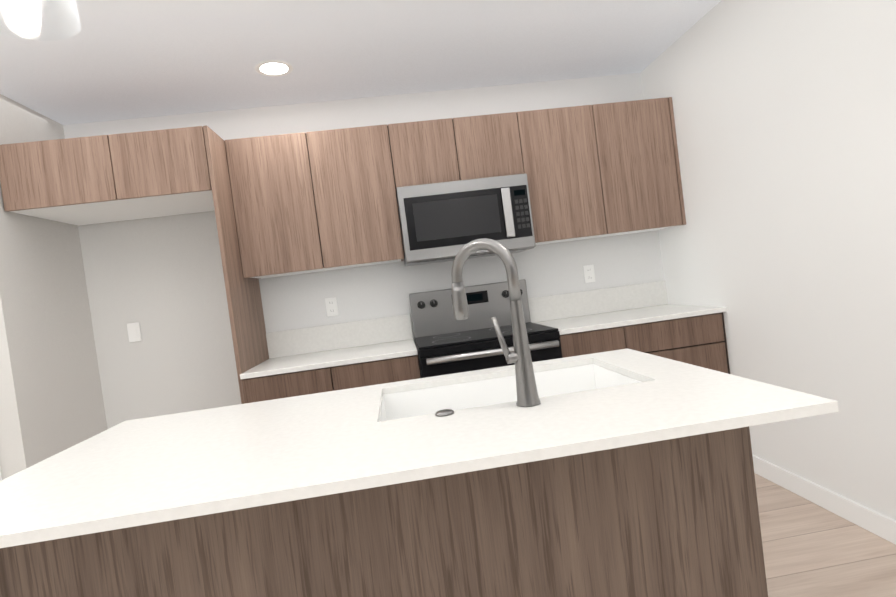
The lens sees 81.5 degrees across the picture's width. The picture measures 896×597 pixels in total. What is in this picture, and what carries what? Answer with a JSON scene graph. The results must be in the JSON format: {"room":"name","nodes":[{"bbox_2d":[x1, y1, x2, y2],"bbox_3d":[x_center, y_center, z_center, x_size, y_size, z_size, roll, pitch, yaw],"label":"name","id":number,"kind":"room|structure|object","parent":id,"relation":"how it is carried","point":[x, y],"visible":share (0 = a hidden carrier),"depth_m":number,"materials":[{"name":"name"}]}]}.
{"room":"kitchen","nodes":[
{"label":"kitchen","id":0,"kind":"room"},
{"bbox_2d":[0,94,106,479],"bbox_3d":[-2.184,0.190,2.808,0.120,2.460,0.700,-7,2,-6],"label":"wall","id":1,"kind":"structure","parent":0,"point":[51,400],"depth_m":2.73,"materials":[{"name":"paint"}]},
{"bbox_2d":[0,0,720,124],"bbox_3d":[-0.862,-1.180,-0.348,5.302,0.100,7.440,-7,2,-6],"label":"ceiling","id":2,"kind":"structure","parent":0,"point":[111,60],"depth_m":2.61,"materials":[{"name":"paint"}]},
{"bbox_2d":[0,0,80,40],"bbox_3d":[-0.873,-0.856,1.012,0.189,0.616,0.189,-7,2,-6],"label":"pendant light","id":3,"kind":"object","parent":2,"relation":"hanging from","point":[20,2],"visible":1,"depth_m":1.08,"materials":[{"name":"white glass"}]},
{"bbox_2d":[255,60,292,76],"bbox_3d":[-0.913,-1.206,2.734,0.194,0.006,0.194,-7,2,-6],"label":"recessed light","id":4,"kind":"object","parent":2,"relation":"in","point":[274,68],"visible":1,"depth_m":2.73,"materials":[{"name":"paint"}]},
{"bbox_2d":[63,73,663,428],"bbox_3d":[-0.425,-0.050,3.391,3.767,2.460,0.120,-7,2,-6],"label":"wall","id":5,"kind":"structure","parent":0,"point":[160,280],"depth_m":3.24,"materials":[{"name":"paint"}]},
{"bbox_2d":[0,126,214,225],"bbox_3d":[-1.739,-0.657,2.887,0.984,0.320,0.597,-7,2,-6],"label":"upper cabinet","id":6,"kind":"object","parent":5,"relation":"attached to","point":[78,181],"depth_m":2.60,"materials":[{"name":"brown wood"}]},
{"bbox_2d":[127,322,141,341],"bbox_3d":[-1.919,0.206,3.180,0.072,0.116,0.009,-7,2,-6],"label":"light switch","id":7,"kind":"object","parent":5,"relation":"attached to","point":[134,333],"visible":1,"depth_m":3.18,"materials":[{"name":"white plastic"}]},
{"bbox_2d":[225,124,403,278],"bbox_3d":[-0.764,-0.561,3.115,0.907,0.770,0.340,-7,2,-6],"label":"upper cabinet","id":8,"kind":"object","parent":5,"relation":"attached to","point":[314,201],"depth_m":2.95,"materials":[{"name":"brown wood"}]},
{"bbox_2d":[325,297,338,316],"bbox_3d":[-0.737,0.053,3.296,0.072,0.116,0.008,-7,2,-6],"label":"outlet","id":9,"kind":"object","parent":5,"relation":"attached to","point":[331,307],"visible":1,"depth_m":3.29,"materials":[{"name":"white plastic"}]},
{"bbox_2d":[388,112,523,188],"bbox_3d":[0.034,-0.865,3.190,0.768,0.372,0.340,-7,2,-6],"label":"upper cabinet","id":10,"kind":"object","parent":5,"relation":"attached to","point":[481,146],"depth_m":3.02,"materials":[{"name":"brown wood"}]},
{"bbox_2d":[397,173,535,266],"bbox_3d":[0.091,-0.462,3.150,0.752,0.431,0.436,-7,2,-6],"label":"microwave","id":11,"kind":"object","parent":10,"relation":"attached to","point":[443,221],"visible":0.96,"depth_m":2.96,"materials":[{"name":"silver metal"}]},
{"bbox_2d":[583,265,594,282],"bbox_3d":[0.940,-0.165,3.460,0.072,0.116,0.008,-7,2,-6],"label":"outlet","id":12,"kind":"object","parent":5,"relation":"attached to","point":[589,275],"visible":1,"depth_m":3.46,"materials":[{"name":"white plastic"}]},
{"bbox_2d":[516,97,685,244],"bbox_3d":[0.910,-0.778,3.278,0.961,0.770,0.340,-7,2,-6],"label":"upper cabinet","id":13,"kind":"object","parent":5,"relation":"attached to","point":[606,169],"depth_m":3.11,"materials":[{"name":"brown wood"}]},
{"bbox_2d":[640,0,895,519],"bbox_3d":[1.856,-0.242,-0.063,0.120,2.460,7.440,-7,2,-6],"label":"wall","id":14,"kind":"structure","parent":0,"point":[780,245],"depth_m":2.30,"materials":[{"name":"paint"}]},
{"bbox_2d":[752,455,895,544],"bbox_3d":[1.970,0.944,-0.344,0.014,0.095,6.582,-7,2,-6],"label":"baseboard","id":15,"kind":"structure","parent":14,"relation":"attached to","point":[873,521],"depth_m":2.31,"materials":[{"name":"paint"}]},
{"bbox_2d":[754,473,895,596],"bbox_3d":[-0.540,1.359,-0.277,5.302,0.100,7.440,-7,2,-6],"label":"floor","id":16,"kind":"structure","parent":0,"point":[811,549],"depth_m":2.02,"materials":[{"name":"brown wood"}]},
{"bbox_2d":[203,125,269,403],"bbox_3d":[-1.124,0.196,2.962,0.021,2.172,0.597,-7,2,-6],"label":"end panel","id":17,"kind":"object","parent":16,"relation":"on","point":[246,314],"visible":0.4,"depth_m":2.78,"materials":[{"name":"brown wood"}]},
{"bbox_2d":[240,314,420,402],"bbox_3d":[-0.593,0.688,3.002,0.906,1.060,0.637,-7,2,-6],"label":"base cabinet","id":18,"kind":"object","parent":16,"relation":"on","point":[327,358],"visible":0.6,"depth_m":2.73,"materials":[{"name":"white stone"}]},
{"bbox_2d":[0,428,767,596],"bbox_3d":[-0.115,0.762,1.479,1.668,0.878,0.700,-7,2,-6],"label":"kitchen island","id":19,"kind":"object","parent":16,"relation":"on","point":[627,472],"depth_m":1.14,"materials":[{"name":"brown wood"}]},
{"bbox_2d":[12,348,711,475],"bbox_3d":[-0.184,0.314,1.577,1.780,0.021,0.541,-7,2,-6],"label":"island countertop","id":20,"kind":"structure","parent":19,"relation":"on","point":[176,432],"depth_m":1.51,"materials":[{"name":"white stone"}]},
{"bbox_2d":[380,360,647,419],"bbox_3d":[0.181,0.385,1.568,0.764,0.235,0.474,-7,2,-6],"label":"sink","id":21,"kind":"object","parent":20,"relation":"in","point":[469,391],"depth_m":1.78,"materials":[{"name":"white ceramic"}]},
{"bbox_2d":[0,370,838,551],"bbox_3d":[-0.138,0.321,1.117,1.780,0.021,0.383,-7,2,-6],"label":"island countertop","id":22,"kind":"structure","parent":19,"relation":"on","point":[55,504],"depth_m":1.05,"materials":[{"name":"white stone"}]},
{"bbox_2d":[435,409,453,415],"bbox_3d":[-0.009,0.284,1.299,0.048,0.007,0.048,-7,2,-6],"label":"cover","id":23,"kind":"object","parent":22,"relation":"on","point":[446,412],"visible":1,"depth_m":1.29,"materials":[{"name":"silver metal"}]},
{"bbox_2d":[451,238,540,406],"bbox_3d":[0.111,0.058,1.329,0.176,0.425,0.156,-7,2,-6],"label":"faucet","id":24,"kind":"object","parent":22,"relation":"on","point":[526,386],"visible":1,"depth_m":1.27,"materials":[{"name":"silver metal"}]},
{"bbox_2d":[409,279,561,377],"bbox_3d":[0.230,0.518,3.030,0.752,1.190,0.729,-7,2,-6],"label":"range","id":25,"kind":"object","parent":16,"relation":"on","point":[446,342],"visible":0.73,"depth_m":3.10,"materials":[{"name":"silver metal"}]},
{"bbox_2d":[528,281,729,373],"bbox_3d":[1.084,0.471,3.166,0.959,1.060,0.637,-7,2,-6],"label":"base cabinet","id":26,"kind":"object","parent":16,"relation":"on","point":[646,318],"visible":0.48,"depth_m":2.89,"materials":[{"name":"brown wood"}]}
]}

